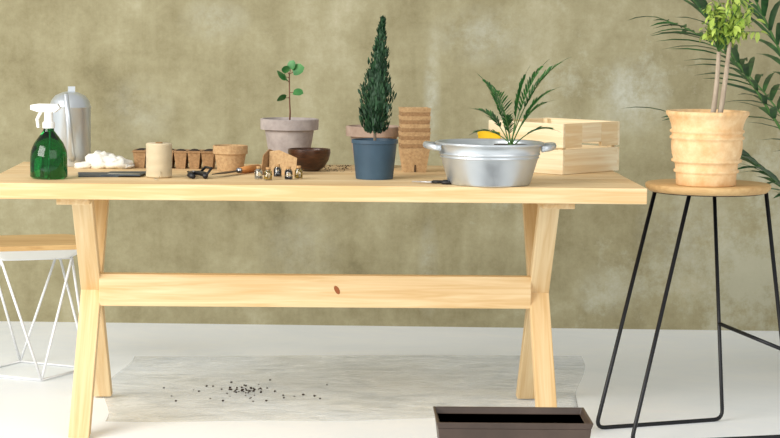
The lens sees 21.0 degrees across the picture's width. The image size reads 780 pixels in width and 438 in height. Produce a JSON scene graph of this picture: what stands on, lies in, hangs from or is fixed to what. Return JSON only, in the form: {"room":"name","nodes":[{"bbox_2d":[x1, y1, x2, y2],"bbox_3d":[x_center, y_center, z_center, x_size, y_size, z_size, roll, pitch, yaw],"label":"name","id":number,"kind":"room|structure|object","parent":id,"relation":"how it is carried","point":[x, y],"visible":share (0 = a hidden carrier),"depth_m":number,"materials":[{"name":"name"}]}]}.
{"room":"potting workshop","nodes":[
{"label":"potting workshop","id":0,"kind":"room"},
{"bbox_2d":[0,0,779,330],"bbox_3d":[0.221,-1.370,8.323,9.000,3.600,0.200,1,5,0],"label":"wall","id":1,"kind":"structure","parent":0,"point":[185,74],"depth_m":8.32,"materials":[{"name":"paint"}]},
{"bbox_2d":[0,321,779,437],"bbox_3d":[0.061,0.895,4.078,9.000,0.100,11.000,0,6,-2],"label":"floor","id":2,"kind":"structure","parent":0,"point":[683,382],"depth_m":7.17,"materials":[{"name":"white concrete"}]},
{"bbox_2d":[0,234,79,380],"bbox_3d":[-1.234,0.299,7.203,0.409,0.455,0.408,-1,6,-20],"label":"stool","id":3,"kind":"object","parent":2,"relation":"on","point":[53,247],"visible":0.81,"depth_m":7.08,"materials":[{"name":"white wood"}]},
{"bbox_2d":[106,355,584,421],"bbox_3d":[-0.112,0.556,7.029,1.672,0.003,1.304,0,6,-2],"label":"plastic sheet","id":4,"kind":"object","parent":2,"relation":"on","point":[371,396],"visible":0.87,"depth_m":7.03,"materials":[{"name":"clear plastic"}]},
{"bbox_2d":[163,379,327,401],"bbox_3d":[-0.474,0.560,6.880,0.542,0.007,0.404,0,6,-2],"label":"soil","id":5,"kind":"object","parent":4,"relation":"on","point":[254,389],"visible":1,"depth_m":6.88,"materials":[{"name":"black soil"}]},
{"bbox_2d":[0,162,646,437],"bbox_3d":[-0.229,0.234,6.444,1.897,0.744,0.854,0,6,-2],"label":"trestle table","id":6,"kind":"object","parent":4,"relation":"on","point":[542,200],"visible":0.99,"depth_m":6.35,"materials":[{"name":"brown wood"}]},
{"bbox_2d":[30,104,67,179],"bbox_3d":[-0.993,-0.227,6.110,0.108,0.217,0.108,1,6,6],"label":"spray bottle","id":7,"kind":"object","parent":6,"relation":"on","point":[48,154],"visible":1,"depth_m":6.08,"materials":[{"name":"green glass"}]},
{"bbox_2d":[50,86,90,166],"bbox_3d":[-1.013,-0.294,6.637,0.132,0.250,0.206,4,6,28],"label":"bottle","id":8,"kind":"object","parent":6,"relation":"on","point":[72,121],"visible":0.77,"depth_m":6.59,"materials":[{"name":"metal"}]},
{"bbox_2d":[74,150,134,168],"bbox_3d":[-0.885,-0.185,6.565,0.173,0.058,0.122,2,6,15],"label":"gloves","id":9,"kind":"object","parent":6,"relation":"on","point":[98,159],"visible":1,"depth_m":6.53,"materials":[{"name":"white fabric"}]},
{"bbox_2d":[78,171,145,176],"bbox_3d":[-0.832,-0.135,6.272,0.214,0.007,0.167,0,6,-2],"label":"packets","id":10,"kind":"object","parent":6,"relation":"on","point":[111,173],"visible":0.95,"depth_m":6.25,"materials":[{"name":"paper"}]},
{"bbox_2d":[146,142,171,179],"bbox_3d":[-0.681,-0.171,6.165,0.078,0.104,0.156,0,6,-2],"label":"spool","id":11,"kind":"object","parent":6,"relation":"on","point":[158,154],"visible":1,"depth_m":6.17},
{"bbox_2d":[132,148,215,168],"bbox_3d":[-0.675,-0.192,6.601,0.261,0.062,0.090,1,6,2],"label":"seedling tray","id":12,"kind":"object","parent":6,"relation":"on","point":[181,158],"visible":0.63,"depth_m":6.56,"materials":[{"name":"cardboard"}]},
{"bbox_2d":[187,166,212,178],"bbox_3d":[-0.575,-0.143,6.249,0.074,0.034,0.183,-1,6,-14],"label":"pruning shears","id":13,"kind":"object","parent":6,"relation":"on","point":[191,174],"visible":1,"depth_m":6.19,"materials":[{"name":"black plastic"}]},
{"bbox_2d":[213,144,247,170],"bbox_3d":[-0.495,-0.189,6.509,0.108,0.078,0.108,0,6,-2],"label":"peat pot","id":14,"kind":"object","parent":6,"relation":"on","point":[229,157],"visible":0.9,"depth_m":6.47,"materials":[{"name":"brown cardboard"}]},
{"bbox_2d":[212,164,260,174],"bbox_3d":[-0.464,-0.146,6.353,0.024,0.023,0.305,3,6,23],"label":"knife","id":15,"kind":"object","parent":6,"relation":"on","point":[250,168],"visible":0.79,"depth_m":6.38,"materials":[{"name":"brown wood"}]},
{"bbox_2d":[261,149,296,174],"bbox_3d":[-0.338,-0.173,6.368,0.112,0.077,0.059,0,6,-2],"label":"peat pot","id":16,"kind":"object","parent":6,"relation":"on","point":[270,158],"visible":0.71,"depth_m":6.36,"materials":[{"name":"brown cardboard"}]},
{"bbox_2d":[255,164,302,179],"bbox_3d":[-0.332,-0.138,6.205,0.104,0.038,0.135,4,7,33],"label":"vials","id":17,"kind":"object","parent":6,"relation":"on","point":[277,170],"visible":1,"depth_m":6.18,"materials":[{"name":"clear glass"}]},
{"bbox_2d":[260,60,318,153],"bbox_3d":[-0.321,-0.337,6.703,0.187,0.340,0.187,0,6,-2],"label":"seedling","id":18,"kind":"object","parent":6,"relation":"on","point":[282,133],"visible":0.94,"depth_m":6.65,"materials":[{"name":"grey ceramic"}]},
{"bbox_2d":[288,147,330,170],"bbox_3d":[-0.252,-0.184,6.541,0.133,0.068,0.133,0,6,-2],"label":"bowl","id":19,"kind":"object","parent":6,"relation":"on","point":[309,159],"visible":0.88,"depth_m":6.49,"materials":[{"name":"brown wood"}]},
{"bbox_2d":[324,165,350,170],"bbox_3d":[-0.165,-0.161,6.647,0.088,0.004,0.262,0,6,-2],"label":"crumbs","id":20,"kind":"object","parent":6,"relation":"on","point":[329,165],"visible":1,"depth_m":6.72,"materials":[{"name":"brown soil"}]},
{"bbox_2d":[346,124,398,155],"bbox_3d":[-0.052,-0.232,6.726,0.180,0.132,0.180,0,6,-2],"label":"clay pot","id":21,"kind":"object","parent":6,"relation":"on","point":[354,131],"visible":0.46,"depth_m":6.65,"materials":[{"name":"brown ceramic"}]},
{"bbox_2d":[351,15,397,179],"bbox_3d":[-0.044,-0.363,6.238,0.139,0.487,0.139,0,6,-2],"label":"conifer","id":22,"kind":"object","parent":6,"relation":"on","point":[374,158],"visible":1,"depth_m":6.21,"materials":[{"name":"green plant"}]},
{"bbox_2d":[398,107,430,171],"bbox_3d":[0.076,-0.249,6.566,0.094,0.199,0.094,0,6,-5],"label":"pots","id":23,"kind":"object","parent":6,"relation":"on","point":[414,128],"visible":0.95,"depth_m":6.52,"materials":[{"name":"brown cardboard"}]},
{"bbox_2d":[417,180,450,183],"bbox_3d":[0.129,-0.108,6.096,0.133,0.010,0.054,2,6,10],"label":"scissors","id":24,"kind":"object","parent":6,"relation":"on","point":[433,181],"visible":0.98,"depth_m":6.08,"materials":[{"name":"black plastic"}]},
{"bbox_2d":[477,131,500,138],"bbox_3d":[0.319,-0.214,6.612,0.090,0.127,0.034,6,7,42],"label":"packet","id":25,"kind":"object","parent":6,"relation":"on","point":[481,134],"visible":0.13,"depth_m":6.60,"materials":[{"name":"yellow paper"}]},
{"bbox_2d":[423,138,556,186],"bbox_3d":[0.289,-0.163,6.101,0.324,0.123,0.326,6,8,43],"label":"tub","id":26,"kind":"object","parent":6,"relation":"on","point":[473,162],"visible":1,"depth_m":5.99,"materials":[{"name":"metal"}]},
{"bbox_2d":[470,58,567,144],"bbox_3d":[0.379,-0.288,6.098,0.297,0.367,0.143,0,6,-2],"label":"palm","id":27,"kind":"object","parent":26,"relation":"in","point":[507,121],"visible":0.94,"depth_m":6.08,"materials":[{"name":"green plant"}]},
{"bbox_2d":[489,117,619,174],"bbox_3d":[0.523,-0.235,6.701,0.300,0.157,0.296,6,7,42],"label":"wooden crate","id":28,"kind":"object","parent":6,"relation":"on","point":[570,156],"visible":0.77,"depth_m":6.58,"materials":[{"name":"brown wood"}]},
{"bbox_2d":[433,406,592,437],"bbox_3d":[0.332,0.611,5.756,0.422,0.150,0.237,1,6,-1],"label":"planter box","id":29,"kind":"object","parent":2,"relation":"on","point":[451,421],"visible":1,"depth_m":5.73,"materials":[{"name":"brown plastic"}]},
{"bbox_2d":[596,179,779,437],"bbox_3d":[0.889,0.265,6.332,0.533,0.742,0.435,-1,6,-16],"label":"bar stool","id":30,"kind":"object","parent":2,"relation":"on","point":[743,188],"visible":0.88,"depth_m":6.30,"materials":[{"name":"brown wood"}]},
{"bbox_2d":[666,0,767,186],"bbox_3d":[0.969,-0.386,6.244,0.293,0.570,0.247,0,6,-2],"label":"potted tree","id":31,"kind":"object","parent":30,"relation":"on","point":[707,144],"visible":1,"depth_m":6.18,"materials":[{"name":"beige ceramic"}]},
{"bbox_2d":[627,0,779,197],"bbox_3d":[1.582,-0.378,7.050,2.279,1.899,2.213,0,6,-2],"label":"potted palm","id":32,"kind":"object","parent":2,"relation":"on","point":[746,69],"visible":0.72,"depth_m":7.07,"materials":[{"name":"green plant"}]}
]}

